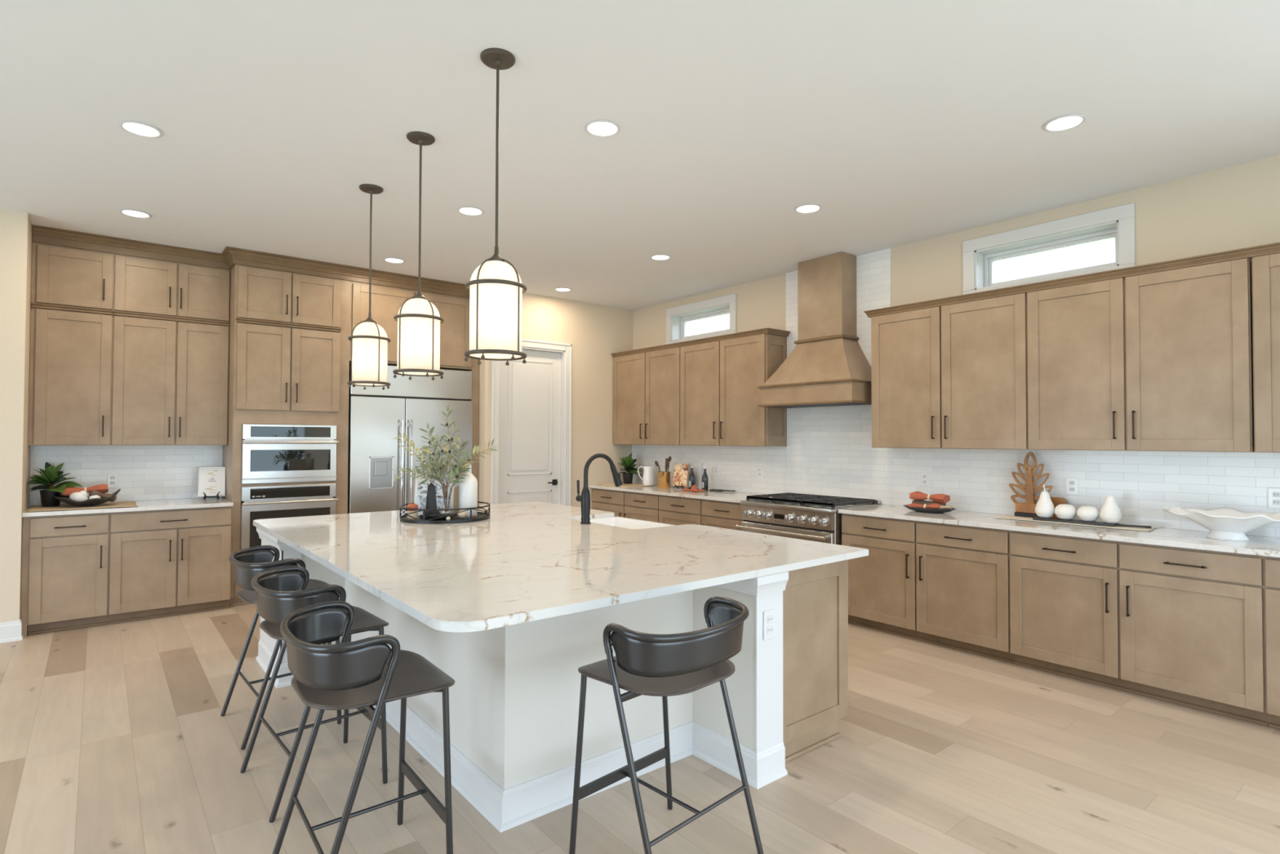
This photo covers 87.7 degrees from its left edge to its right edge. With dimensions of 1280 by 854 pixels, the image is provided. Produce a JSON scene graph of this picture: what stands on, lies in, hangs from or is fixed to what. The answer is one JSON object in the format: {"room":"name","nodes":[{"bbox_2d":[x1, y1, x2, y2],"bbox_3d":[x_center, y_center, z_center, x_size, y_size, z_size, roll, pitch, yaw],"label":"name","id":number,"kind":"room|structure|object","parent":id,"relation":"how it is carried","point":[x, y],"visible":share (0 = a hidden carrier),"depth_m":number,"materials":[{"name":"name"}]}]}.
{"room":"kitchen","nodes":[
{"label":"kitchen","id":0,"kind":"room"},
{"bbox_2d":[0,208,31,622],"bbox_3d":[-6.375,-0.039,3.859,4.175,3.110,0.840,1,-1,-39],"label":"wall","id":1,"kind":"structure","parent":0,"point":[15,227],"depth_m":4.82,"materials":[{"name":"paint"}]},
{"bbox_2d":[0,618,23,643],"bbox_3d":[-6.119,1.441,3.526,4.195,0.140,0.080,1,-1,-39],"label":"baseboard","id":2,"kind":"structure","parent":1,"relation":"attached to","point":[11,631],"depth_m":4.79,"materials":[{"name":"wood"}]},
{"bbox_2d":[27,242,114,445],"bbox_3d":[-4.634,-0.650,5.443,0.503,1.597,0.352,1,-1,-39],"label":"upper cabinet","id":3,"kind":"object","parent":1,"relation":"attached to","point":[71,360],"visible":1,"depth_m":5.33,"materials":[{"name":"brown wood"}]},
{"bbox_2d":[478,292,633,509],"bbox_3d":[-0.926,0.054,7.844,2.029,3.110,0.150,1,-1,-39],"label":"wall","id":4,"kind":"structure","parent":0,"point":[594,331],"depth_m":7.96,"materials":[{"name":"paint"}]},
{"bbox_2d":[499,349,560,504],"bbox_3d":[-1.238,0.359,7.539,0.811,2.467,0.102,1,-1,-39],"label":"door","id":5,"kind":"structure","parent":4,"relation":"in","point":[530,421],"depth_m":7.55,"materials":[{"name":"white wood"}]},
{"bbox_2d":[490,338,572,506],"bbox_3d":[-1.253,0.311,7.558,1.023,2.583,0.174,1,-1,-39],"label":"trim","id":6,"kind":"structure","parent":4,"relation":"attached to","point":[566,349],"depth_m":7.77,"materials":[{"name":"wood"}]},
{"bbox_2d":[0,0,1279,310],"bbox_3d":[-1.043,-1.677,1.832,10.244,0.120,10.915,1,-1,-39],"label":"ceiling","id":7,"kind":"structure","parent":0,"point":[907,122],"depth_m":3.42,"materials":[{"name":"paint"}]},
{"bbox_2d":[119,208,151,217],"bbox_3d":[-3.696,-1.562,4.880,0.188,0.008,0.188,1,-1,-39],"label":"recessed light","id":8,"kind":"object","parent":7,"relation":"in","point":[134,213],"visible":1,"depth_m":4.87,"materials":[{"name":"white"}]},
{"bbox_2d":[118,120,162,137],"bbox_3d":[-2.658,-1.584,3.548,0.188,0.008,0.188,1,-1,-39],"label":"recessed light","id":9,"kind":"object","parent":7,"relation":"in","point":[137,128],"visible":1,"depth_m":3.54,"materials":[{"name":"white"}]},
{"bbox_2d":[346,183,391,389],"bbox_3d":[-1.768,-0.910,4.365,0.264,1.320,0.264,1,-1,-39],"label":"pendant light","id":10,"kind":"object","parent":7,"relation":"hanging from","point":[369,340],"visible":1,"depth_m":4.28,"materials":[{"name":"glass"}]},
{"bbox_2d":[383,257,404,263],"bbox_3d":[-2.264,-1.533,6.137,0.188,0.008,0.188,1,-1,-39],"label":"recessed light","id":11,"kind":"object","parent":7,"relation":"in","point":[396,260],"visible":1,"depth_m":6.14,"materials":[{"name":"white"}]},
{"bbox_2d":[392,131,444,380],"bbox_3d":[-1.200,-0.923,3.628,0.264,1.320,0.264,1,-1,-39],"label":"pendant light","id":12,"kind":"object","parent":7,"relation":"hanging from","point":[419,320],"visible":1,"depth_m":3.54,"materials":[{"name":"glass"}]},
{"bbox_2d":[457,206,484,215],"bbox_3d":[-1.222,-1.556,4.805,0.188,0.008,0.188,1,-1,-39],"label":"recessed light","id":13,"kind":"object","parent":7,"relation":"in","point":[468,211],"visible":1,"depth_m":4.80,"materials":[{"name":"white"}]},
{"bbox_2d":[463,48,526,365],"bbox_3d":[-0.616,-0.936,2.866,0.264,1.320,0.264,1,-1,-39],"label":"pendant light","id":14,"kind":"object","parent":7,"relation":"hanging from","point":[495,290],"visible":1,"depth_m":2.78,"materials":[{"name":"glass"}]},
{"bbox_2d":[584,120,620,137],"bbox_3d":[-0.199,-1.577,3.523,0.188,0.008,0.188,1,-1,-39],"label":"recessed light","id":15,"kind":"object","parent":7,"relation":"in","point":[600,128],"visible":1,"depth_m":3.52,"materials":[{"name":"white"}]},
{"bbox_2d":[649,253,671,260],"bbox_3d":[0.185,-1.528,6.004,0.188,0.008,0.188,1,-1,-39],"label":"recessed light","id":16,"kind":"object","parent":7,"relation":"in","point":[656,257],"visible":1,"depth_m":6.01,"materials":[{"name":"white"}]},
{"bbox_2d":[794,204,822,213],"bbox_3d":[1.194,-1.549,4.731,0.188,0.008,0.188,1,-1,-39],"label":"recessed light","id":17,"kind":"object","parent":7,"relation":"in","point":[806,208],"visible":1,"depth_m":4.72,"materials":[{"name":"white"}]},
{"bbox_2d":[1043,114,1086,132],"bbox_3d":[2.197,-1.571,3.447,0.188,0.008,0.188,1,-1,-39],"label":"recessed light","id":18,"kind":"object","parent":7,"relation":"in","point":[1062,123],"visible":1,"depth_m":3.44,"materials":[{"name":"white"}]},
{"bbox_2d":[0,603,1279,853],"bbox_3d":[-1.053,1.552,1.770,10.244,0.120,10.915,1,-1,-39],"label":"floor","id":19,"kind":"structure","parent":0,"point":[115,738],"depth_m":2.91,"materials":[{"name":"brown wood"}]},
{"bbox_2d":[20,512,110,636],"bbox_3d":[-4.532,1.108,5.275,0.501,0.883,0.695,1,-1,-39],"label":"base cabinet","id":20,"kind":"object","parent":19,"relation":"on","point":[64,571],"visible":0.99,"depth_m":5.03,"materials":[{"name":"brown wood"}]},
{"bbox_2d":[22,497,233,516],"bbox_3d":[-4.210,0.656,5.544,1.328,0.030,0.696,1,-1,-39],"label":"countertop","id":21,"kind":"structure","parent":20,"relation":"on","point":[173,504],"depth_m":5.43,"materials":[{"name":"stone"}]},
{"bbox_2d":[26,501,137,511],"bbox_3d":[-4.440,0.632,5.324,0.667,0.005,0.576,1,-1,-39],"label":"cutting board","id":22,"kind":"object","parent":21,"relation":"on","point":[119,504],"visible":0.84,"depth_m":5.26,"materials":[{"name":"beige wood"}]},
{"bbox_2d":[27,462,82,506],"bbox_3d":[-4.619,0.453,5.297,0.359,0.351,0.372,1,-1,-39],"label":"potted plant","id":23,"kind":"object","parent":22,"relation":"on","point":[51,474],"visible":0.96,"depth_m":5.26,"materials":[{"name":"green plant"}]},
{"bbox_2d":[53,488,120,506],"bbox_3d":[-4.420,0.566,5.329,0.416,0.126,0.345,1,-1,-39],"label":"dish","id":24,"kind":"object","parent":22,"relation":"on","point":[90,502],"visible":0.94,"depth_m":5.24,"materials":[{"name":"ceramic"}]},
{"bbox_2d":[69,490,88,501],"bbox_3d":[-4.444,0.560,5.271,0.114,0.113,0.099,1,-1,-39],"label":"gourd","id":25,"kind":"object","parent":24,"relation":"in","point":[82,495],"visible":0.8,"depth_m":5.25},
{"bbox_2d":[62,484,108,496],"bbox_3d":[-4.454,0.508,5.348,0.286,0.090,0.140,1,-1,-39],"label":"roll","id":26,"kind":"object","parent":24,"relation":"in","point":[103,488],"visible":0.7,"depth_m":5.34,"materials":[{"name":"orange fabric"}]},
{"bbox_2d":[88,489,116,502],"bbox_3d":[-4.346,0.557,5.389,0.108,0.104,0.168,-1,-1,40],"label":"roll","id":27,"kind":"object","parent":24,"relation":"in","point":[93,492],"visible":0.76,"depth_m":5.37,"materials":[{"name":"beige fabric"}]},
{"bbox_2d":[203,491,219,499],"bbox_3d":[-3.848,0.593,5.980,0.127,0.156,0.147,1,-1,-32],"label":"easel","id":28,"kind":"object","parent":21,"relation":"on","point":[205,495],"visible":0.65,"depth_m":5.95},
{"bbox_2d":[197,466,225,497],"bbox_3d":[-3.863,0.494,6.007,0.205,0.265,0.104,1,-1,-32],"label":"cookbook","id":29,"kind":"object","parent":28,"relation":"on","point":[211,480],"visible":1,"depth_m":6.00,"materials":[{"name":"white paper"}]},
{"bbox_2d":[107,506,231,623],"bbox_3d":[-4.018,1.117,5.692,0.822,0.883,0.695,1,-1,-39],"label":"base cabinet","id":30,"kind":"object","parent":19,"relation":"on","point":[164,562],"visible":0.99,"depth_m":5.43,"materials":[{"name":"brown wood"}]},
{"bbox_2d":[220,545,341,750],"bbox_3d":[-1.859,1.087,3.484,0.493,0.877,0.568,1,-1,-41],"label":"bar stool","id":31,"kind":"object","parent":19,"relation":"on","point":[248,562],"visible":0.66,"depth_m":3.37,"materials":[{"name":"metal"}]},
{"bbox_2d":[222,264,350,606],"bbox_3d":[-3.338,0.072,6.300,0.955,3.000,0.638,1,-1,-39],"label":"tall cabinet","id":32,"kind":"object","parent":19,"relation":"on","point":[289,349],"visible":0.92,"depth_m":6.04,"materials":[{"name":"brown wood"}]},
{"bbox_2d":[31,224,470,297],"bbox_3d":[-3.224,-1.476,6.212,3.637,0.125,0.379,1,-1,-39],"label":"crown molding","id":33,"kind":"structure","parent":32,"relation":"attached to","point":[233,255],"depth_m":5.89,"materials":[{"name":"brown wood"}]},
{"bbox_2d":[240,483,337,549],"bbox_3d":[-3.318,0.898,6.222,0.778,0.734,0.586,1,-1,-39],"label":"wall oven","id":34,"kind":"object","parent":32,"relation":"in","point":[258,502],"visible":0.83,"depth_m":5.99,"materials":[{"name":"silver metal"}]},
{"bbox_2d":[241,423,338,484],"bbox_3d":[-3.317,0.243,6.234,0.780,0.524,0.586,1,-1,-39],"label":"microwave oven","id":35,"kind":"object","parent":32,"relation":"in","point":[271,453],"visible":0.99,"depth_m":6.03,"materials":[{"name":"silver metal"}]},
{"bbox_2d":[240,565,388,822],"bbox_3d":[-1.399,1.077,2.893,0.493,0.877,0.568,1,-1,-42],"label":"bar stool","id":36,"kind":"object","parent":19,"relation":"on","point":[278,594],"visible":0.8,"depth_m":2.83,"materials":[{"name":"metal"}]},
{"bbox_2d":[272,600,454,853],"bbox_3d":[-0.916,1.066,2.217,0.493,0.877,0.568,1,-1,-38],"label":"bar stool","id":37,"kind":"object","parent":19,"relation":"on","point":[366,673],"visible":1,"depth_m":2.13,"materials":[{"name":"metal"}]},
{"bbox_2d":[347,363,472,513],"bbox_3d":[-2.459,0.490,6.967,1.244,2.195,0.685,1,-1,-39],"label":"refrigerator","id":38,"kind":"object","parent":19,"relation":"on","point":[377,415],"visible":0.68,"depth_m":6.64,"materials":[{"name":"silver metal"}]},
{"bbox_2d":[349,280,479,505],"bbox_3d":[-2.453,0.089,7.038,1.351,3.000,0.608,1,-1,-39],"label":"refrigerator surround","id":39,"kind":"object","parent":19,"relation":"on","point":[386,301],"visible":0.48,"depth_m":6.99,"materials":[{"name":"brown wood"}]},
{"bbox_2d":[255,527,848,832],"bbox_3d":[-0.729,1.092,3.866,2.132,0.883,3.213,1,-1,-39],"label":"kitchen island","id":40,"kind":"object","parent":19,"relation":"on","point":[514,695],"visible":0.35,"depth_m":2.89,"materials":[{"name":"paint"}]},
{"bbox_2d":[253,501,868,631],"bbox_3d":[-0.733,0.636,3.917,2.222,0.030,3.281,1,-1,-39],"label":"island countertop","id":41,"kind":"structure","parent":40,"relation":"on","point":[527,562],"depth_m":3.09,"materials":[{"name":"stone"}]},
{"bbox_2d":[399,501,490,524],"bbox_3d":[-1.341,0.584,4.597,0.600,0.095,0.600,1,-1,-39],"label":"round tray","id":42,"kind":"object","parent":41,"relation":"on","point":[481,516],"visible":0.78,"depth_m":4.38,"materials":[{"name":"black metal"}]},
{"bbox_2d":[419,482,439,519],"bbox_3d":[-1.421,0.497,4.534,0.124,0.245,0.100,1,-1,-39],"label":"obelisk","id":43,"kind":"object","parent":42,"relation":"on","point":[431,501],"visible":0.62,"depth_m":4.51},
{"bbox_2d":[413,473,454,515],"bbox_3d":[-1.455,0.477,4.709,0.275,0.293,0.039,0,-1,0],"label":"open magazine","id":44,"kind":"object","parent":42,"relation":"on","point":[420,491],"visible":0.43,"depth_m":4.71,"materials":[{"name":"white paper"}]},
{"bbox_2d":[417,476,451,493],"bbox_3d":[-1.455,0.415,4.715,0.235,0.119,0.015,0,-1,0],"label":"photo","id":45,"kind":"object","parent":44,"relation":"on","point":[422,488],"depth_m":4.71},
{"bbox_2d":[427,513,457,519],"bbox_3d":[-1.318,0.602,4.445,0.210,0.034,0.126,1,-1,-39],"label":"dish","id":46,"kind":"object","parent":42,"relation":"on","point":[430,516],"visible":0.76,"depth_m":4.40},
{"bbox_2d":[440,487,453,513],"bbox_3d":[-1.330,0.518,4.575,0.088,0.205,0.088,1,-1,-39],"label":"glass vase","id":47,"kind":"object","parent":42,"relation":"on","point":[446,491],"visible":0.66,"depth_m":4.55,"materials":[{"name":"white"}]},
{"bbox_2d":[391,404,499,501],"bbox_3d":[-1.352,0.214,4.571,0.764,0.735,0.234,0,-1,9],"label":"branches","id":48,"kind":"object","parent":47,"relation":"in","point":[458,468],"visible":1,"depth_m":4.57,"materials":[{"name":"green plant"}]},
{"bbox_2d":[453,472,465,513],"bbox_3d":[-1.303,0.475,4.765,0.115,0.298,0.044,0,-1,0],"label":"wooden board","id":49,"kind":"object","parent":42,"relation":"on","point":[455,502],"visible":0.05,"depth_m":4.75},
{"bbox_2d":[458,464,477,516],"bbox_3d":[-1.207,0.445,4.677,0.128,0.356,0.128,1,-1,-39],"label":"bottle vase","id":50,"kind":"object","parent":42,"relation":"on","point":[468,490],"visible":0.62,"depth_m":4.62,"materials":[{"name":"white ceramic"}]},
{"bbox_2d":[575,453,622,524],"bbox_3d":[-0.267,0.403,4.442,0.330,0.457,0.114,1,-1,-39],"label":"kitchen faucet","id":51,"kind":"object","parent":41,"relation":"on","point":[584,498],"visible":1,"depth_m":4.33,"materials":[{"name":"black metal"}]},
{"bbox_2d":[580,516,675,528],"bbox_3d":[-0.104,0.777,4.528,0.523,0.223,0.867,1,-1,-39],"label":"sink","id":52,"kind":"object","parent":41,"relation":"in","point":[620,522],"visible":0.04,"depth_m":4.88,"materials":[{"name":"white ceramic"}]},
{"bbox_2d":[763,608,775,640],"bbox_3d":[0.561,0.854,2.880,0.077,0.125,0.010,1,-1,-39],"label":"wall outlet","id":53,"kind":"object","parent":40,"relation":"attached to","point":[769,615],"visible":1,"depth_m":2.88,"materials":[{"name":"plastic"}]},
{"bbox_2d":[591,488,659,522],"bbox_3d":[0.038,1.169,7.712,0.663,0.883,1.233,1,-1,-39],"label":"base cabinet","id":54,"kind":"object","parent":19,"relation":"on","point":[635,505],"visible":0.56,"depth_m":7.46,"materials":[{"name":"brown wood"}]},
{"bbox_2d":[568,595,764,853],"bbox_3d":[0.085,1.071,2.329,0.568,0.877,0.493,1,-2,-45],"label":"bar stool","id":55,"kind":"object","parent":19,"relation":"on","point":[664,665],"visible":1,"depth_m":2.20,"materials":[{"name":"metal"}]},
{"bbox_2d":[658,494,743,530],"bbox_3d":[0.817,1.153,6.754,0.663,0.883,1.237,1,-1,-39],"label":"base cabinet","id":56,"kind":"object","parent":19,"relation":"on","point":[673,510],"visible":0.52,"depth_m":6.57,"materials":[{"name":"brown wood"}]},
{"bbox_2d":[589,484,771,502],"bbox_3d":[0.432,0.703,7.240,0.664,0.030,2.482,1,-1,-39],"label":"countertop","id":57,"kind":"structure","parent":56,"relation":"on","point":[728,496],"depth_m":6.92,"materials":[{"name":"stone"}]},
{"bbox_2d":[599,482,654,487],"bbox_3d":[-0.164,0.694,7.970,0.420,0.012,0.550,1,-1,-39],"label":"serving board","id":58,"kind":"object","parent":57,"relation":"on","point":[633,485],"visible":0.82,"depth_m":7.84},
{"bbox_2d":[617,453,641,484],"bbox_3d":[-0.130,0.503,8.144,0.378,0.376,0.303,1,-1,-39],"label":"potted plant","id":59,"kind":"object","parent":58,"relation":"on","point":[628,462],"visible":0.99,"depth_m":8.08,"materials":[{"name":"green plant"}]},
{"bbox_2d":[637,466,654,485],"bbox_3d":[0.079,0.575,7.890,0.159,0.224,0.160,1,-1,-39],"label":"pitcher","id":60,"kind":"object","parent":58,"relation":"on","point":[648,477],"visible":1,"depth_m":7.84,"materials":[{"name":"white ceramic"}]},
{"bbox_2d":[657,471,671,488],"bbox_3d":[0.275,0.602,7.606,0.152,0.184,0.152,1,-1,-39],"label":"utensil crock","id":61,"kind":"object","parent":57,"relation":"on","point":[664,478],"visible":0.98,"depth_m":7.54,"materials":[{"name":"orange metal"}]},
{"bbox_2d":[673,482,684,488],"bbox_3d":[0.449,0.632,7.452,0.109,0.150,0.137,0,-1,26],"label":"easel","id":62,"kind":"object","parent":57,"relation":"on","point":[681,486],"visible":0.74,"depth_m":7.42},
{"bbox_2d":[672,463,688,486],"bbox_3d":[0.459,0.540,7.474,0.165,0.254,0.080,0,-1,26],"label":"cookbook","id":63,"kind":"object","parent":62,"relation":"on","point":[681,470],"visible":1,"depth_m":7.46,"materials":[{"name":"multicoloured paper"}]},
{"bbox_2d":[688,464,695,488],"bbox_3d":[0.578,0.555,7.409,0.073,0.272,0.072,1,-1,-39],"label":"glass bottle","id":64,"kind":"object","parent":57,"relation":"on","point":[691,476],"visible":0.88,"depth_m":7.38,"materials":[{"name":"black glass"}]},
{"bbox_2d":[689,462,702,488],"bbox_3d":[0.626,0.543,7.494,0.023,0.300,0.190,1,-1,-39],"label":"marble board","id":65,"kind":"object","parent":57,"relation":"on","point":[697,466],"visible":0.59,"depth_m":7.45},
{"bbox_2d":[701,465,708,490],"bbox_3d":[0.703,0.552,7.207,0.073,0.272,0.072,1,-1,-39],"label":"glass bottle","id":66,"kind":"object","parent":57,"relation":"on","point":[704,481],"visible":0.93,"depth_m":7.18,"materials":[{"name":"black glass"}]},
{"bbox_2d":[735,492,880,545],"bbox_3d":[1.462,1.099,5.838,0.801,0.958,0.962,1,-1,-39],"label":"gas range","id":67,"kind":"object","parent":19,"relation":"on","point":[807,517],"visible":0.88,"depth_m":5.60,"materials":[{"name":"silver metal"}]},
{"bbox_2d":[740,497,880,513],"bbox_3d":[1.490,0.664,5.868,0.734,0.070,0.962,1,-1,-39],"label":"cooktop","id":68,"kind":"object","parent":67,"relation":"in","point":[785,504],"depth_m":5.64,"materials":[{"name":"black metal"}]},
{"bbox_2d":[841,513,1014,663],"bbox_3d":[2.234,1.123,5.011,0.663,0.883,1.262,1,-1,-39],"label":"base cabinet","id":69,"kind":"object","parent":19,"relation":"on","point":[947,585],"visible":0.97,"depth_m":4.74,"materials":[{"name":"brown wood"}]},
{"bbox_2d":[1009,530,1268,725],"bbox_3d":[3.018,1.107,4.047,0.663,0.883,1.223,1,-1,-39],"label":"base cabinet","id":70,"kind":"object","parent":19,"relation":"on","point":[1182,626],"visible":0.98,"depth_m":3.78,"materials":[{"name":"brown wood"}]},
{"bbox_2d":[1263,555,1279,728],"bbox_3d":[3.788,1.091,3.100,0.663,0.883,1.218,1,-1,-39],"label":"base cabinet","id":71,"kind":"object","parent":19,"relation":"on","point":[1271,564],"visible":0.99,"depth_m":3.36,"materials":[{"name":"brown wood"}]},
{"bbox_2d":[838,504,1279,557],"bbox_3d":[3.012,0.650,4.068,0.664,0.030,3.728,1,-1,-39],"label":"countertop","id":72,"kind":"structure","parent":71,"relation":"on","point":[1268,546],"depth_m":4.07,"materials":[{"name":"stone"}]},
{"bbox_2d":[903,504,955,512],"bbox_3d":[2.223,0.633,5.123,0.245,0.038,0.401,1,-1,-39],"label":"oval plate","id":73,"kind":"object","parent":72,"relation":"on","point":[915,508],"visible":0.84,"depth_m":5.03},
{"bbox_2d":[907,502,942,509],"bbox_3d":[2.192,0.612,5.114,0.102,0.062,0.239,1,-1,-39],"label":"roll","id":74,"kind":"object","parent":73,"relation":"on","point":[913,504],"visible":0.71,"depth_m":5.10,"materials":[{"name":"orange fabric"}]},
{"bbox_2d":[909,491,950,503],"bbox_3d":[2.231,0.540,5.131,0.128,0.076,0.269,1,-1,-39],"label":"napkin","id":75,"kind":"object","parent":74,"relation":"on","point":[917,495],"visible":1,"depth_m":5.11,"materials":[{"name":"orange fabric"}]},
{"bbox_2d":[911,499,946,505],"bbox_3d":[2.237,0.595,5.161,0.085,0.056,0.235,1,-1,-39],"label":"roll","id":76,"kind":"object","parent":73,"relation":"on","point":[922,502],"visible":0.45,"depth_m":5.16,"materials":[{"name":"beige fabric"}]},
{"bbox_2d":[995,515,1157,531],"bbox_3d":[2.892,0.638,4.458,0.272,0.004,0.901,1,-1,-39],"label":"tray","id":77,"kind":"object","parent":72,"relation":"on","point":[1006,517],"visible":0.59,"depth_m":4.37,"materials":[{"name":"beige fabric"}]},
{"bbox_2d":[1008,451,1053,517],"bbox_3d":[2.789,0.409,4.752,0.066,0.464,0.285,1,-1,-39],"label":"leaf sculpture","id":78,"kind":"object","parent":77,"relation":"on","point":[1027,508],"visible":0.92,"depth_m":4.74,"materials":[{"name":"brown wood"}]},
{"bbox_2d":[1049,496,1067,518],"bbox_3d":[2.900,0.564,4.648,0.024,0.150,0.143,1,-1,-39],"label":"wooden block","id":79,"kind":"object","parent":77,"relation":"on","point":[1055,500],"visible":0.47,"depth_m":4.63,"materials":[{"name":"brown wood"}]},
{"bbox_2d":[1032,516,1151,528],"bbox_3d":[2.952,0.627,4.373,0.115,0.017,0.653,1,-1,-39],"label":"paddle board","id":80,"kind":"object","parent":77,"relation":"on","point":[1055,519],"visible":0.97,"depth_m":4.35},
{"bbox_2d":[1035,484,1054,518],"bbox_3d":[2.785,0.511,4.581,0.119,0.228,0.119,1,-1,-39],"label":"pear","id":81,"kind":"object","parent":80,"relation":"on","point":[1044,508],"visible":0.99,"depth_m":4.55,"materials":[{"name":"ceramic"}]},
{"bbox_2d":[1054,503,1076,519],"bbox_3d":[2.864,0.572,4.483,0.127,0.103,0.127,1,-1,-39],"label":"apple","id":82,"kind":"object","parent":80,"relation":"on","point":[1064,511],"visible":1,"depth_m":4.44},
{"bbox_2d":[1076,506,1099,521],"bbox_3d":[2.947,0.571,4.380,0.125,0.101,0.125,1,-1,-39],"label":"apple","id":83,"kind":"object","parent":80,"relation":"on","point":[1086,513],"visible":1,"depth_m":4.34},
{"bbox_2d":[1099,494,1121,524],"bbox_3d":[3.027,0.529,4.284,0.117,0.182,0.117,1,-1,-39],"label":"pear","id":84,"kind":"object","parent":80,"relation":"on","point":[1110,513],"visible":1,"depth_m":4.25,"materials":[{"name":"ceramic"}]},
{"bbox_2d":[1162,506,1279,541],"bbox_3d":[3.305,0.548,3.755,0.425,0.162,0.575,1,-1,-32],"label":"bowl","id":85,"kind":"object","parent":72,"relation":"on","point":[1227,523],"visible":1,"depth_m":3.70,"materials":[{"name":"white ceramic"}]},
{"bbox_2d":[632,155,1279,504],"bbox_3d":[3.091,0.006,4.670,0.200,3.110,10.145,1,-1,-39],"label":"wall","id":86,"kind":"structure","parent":0,"point":[1237,206],"depth_m":4.33,"materials":[{"name":"paint"}]},
{"bbox_2d":[613,346,679,444],"bbox_3d":[0.161,-0.330,7.841,0.352,1.079,1.225,1,-1,-39],"label":"upper cabinet","id":87,"kind":"object","parent":86,"relation":"attached to","point":[646,385],"visible":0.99,"depth_m":7.71,"materials":[{"name":"brown wood"}]},
{"bbox_2d":[666,293,736,344],"bbox_3d":[0.745,-1.169,7.569,0.218,0.487,1.119,1,-1,-39],"label":"window","id":88,"kind":"structure","parent":86,"relation":"in","point":[677,317],"depth_m":7.59,"materials":[{"name":"white"}]},
{"bbox_2d":[680,333,786,446],"bbox_3d":[0.929,-0.346,6.897,0.352,1.079,1.209,1,-1,-39],"label":"upper cabinet","id":89,"kind":"object","parent":86,"relation":"attached to","point":[720,395],"visible":0.98,"depth_m":6.70,"materials":[{"name":"brown wood"}]},
{"bbox_2d":[610,327,790,357],"bbox_3d":[0.555,-0.896,7.362,0.337,0.046,2.482,1,-1,-39],"label":"crown molding","id":90,"kind":"structure","parent":89,"relation":"on","point":[764,331],"depth_m":6.94,"materials":[{"name":"brown wood"}]},
{"bbox_2d":[756,251,871,408],"bbox_3d":[1.597,-0.859,5.978,0.474,1.337,1.016,1,-1,-39],"label":"range hood","id":91,"kind":"object","parent":86,"relation":"attached to","point":[828,366],"visible":0.91,"depth_m":5.89,"materials":[{"name":"brown wood"}]},
{"bbox_2d":[871,293,1028,449],"bbox_3d":[2.384,-0.376,5.108,0.352,1.079,1.186,1,-1,-39],"label":"upper cabinet","id":92,"kind":"object","parent":86,"relation":"attached to","point":[955,375],"visible":0.98,"depth_m":4.96,"materials":[{"name":"brown wood"}]},
{"bbox_2d":[631,248,1279,537],"bbox_3d":[2.175,-0.435,5.640,0.008,2.194,7.194,1,-1,-39],"label":"backsplash","id":93,"kind":"structure","parent":86,"relation":"attached to","point":[828,451],"depth_m":5.34,"materials":[{"name":"tile"}]},
{"bbox_2d":[920,471,928,486],"bbox_3d":[2.321,0.425,5.428,0.008,0.115,0.072,1,-1,-39],"label":"wall outlet","id":94,"kind":"object","parent":93,"relation":"attached to","point":[924,475],"visible":1,"depth_m":5.42,"materials":[{"name":"white plastic"}]},
{"bbox_2d":[1065,477,1078,494],"bbox_3d":[2.989,0.409,4.607,0.008,0.115,0.078,1,-1,-39],"label":"wall outlet","id":95,"kind":"object","parent":93,"relation":"attached to","point":[1072,483],"visible":1,"depth_m":4.60,"materials":[{"name":"white plastic"}]},
{"bbox_2d":[1267,487,1279,509],"bbox_3d":[3.654,0.409,3.790,0.008,0.120,0.118,1,-1,-39],"label":"wall outlet","id":96,"kind":"object","parent":93,"relation":"attached to","point":[1273,494],"visible":1,"depth_m":3.81,"materials":[{"name":"white plastic"}]},
{"bbox_2d":[962,202,1135,294],"bbox_3d":[2.960,-1.215,4.846,0.218,0.487,1.114,1,-1,-39],"label":"window","id":97,"kind":"structure","parent":86,"relation":"in","point":[979,255],"depth_m":4.79,"materials":[{"name":"white"}]},
{"bbox_2d":[863,242,1279,317],"bbox_3d":[3.096,-0.952,4.238,0.337,0.052,3.544,1,-1,-39],"label":"crown molding","id":98,"kind":"structure","parent":86,"relation":"attached to","point":[1272,248],"depth_m":4.24,"materials":[{"name":"brown wood"}]},
{"bbox_2d":[1026,257,1254,452],"bbox_3d":[3.118,-0.391,4.206,0.352,1.079,1.141,1,-1,-39],"label":"upper cabinet","id":99,"kind":"object","parent":86,"relation":"attached to","point":[1162,361],"visible":0.99,"depth_m":4.04,"materials":[{"name":"brown wood"}]},
{"bbox_2d":[1251,253,1279,452],"bbox_3d":[3.849,-0.406,3.306,0.352,1.079,1.162,1,-1,-39],"label":"upper cabinet","id":100,"kind":"object","parent":86,"relation":"attached to","point":[1265,269],"visible":1,"depth_m":3.62,"materials":[{"name":"brown wood"}]},
{"bbox_3d":[-3.570,0.022,6.603,3.880,3.110,0.120,1,-1,-39],"label":"wall","id":101,"kind":"structure","parent":0,"visible":0},
{"bbox_2d":[29,444,222,505],"bbox_3d":[-4.426,0.402,5.817,1.329,0.488,0.008,1,-1,-39],"label":"backsplash","id":102,"kind":"structure","parent":101,"relation":"attached to","point":[145,472],"depth_m":5.82,"materials":[{"name":"tile"}]},
{"bbox_2d":[106,473,118,487],"bbox_3d":[-4.530,0.458,5.721,0.072,0.115,0.008,1,-1,-39],"label":"wall outlet","id":103,"kind":"object","parent":102,"relation":"attached to","point":[112,478],"visible":0.95,"depth_m":5.72,"materials":[{"name":"white plastic"}]},
{"bbox_2d":[111,253,230,444],"bbox_3d":[-4.118,-0.640,5.861,0.825,1.597,0.352,1,-1,-39],"label":"upper cabinet","id":104,"kind":"object","parent":101,"relation":"attached to","point":[171,322],"visible":1,"depth_m":5.73,"materials":[{"name":"brown wood"}]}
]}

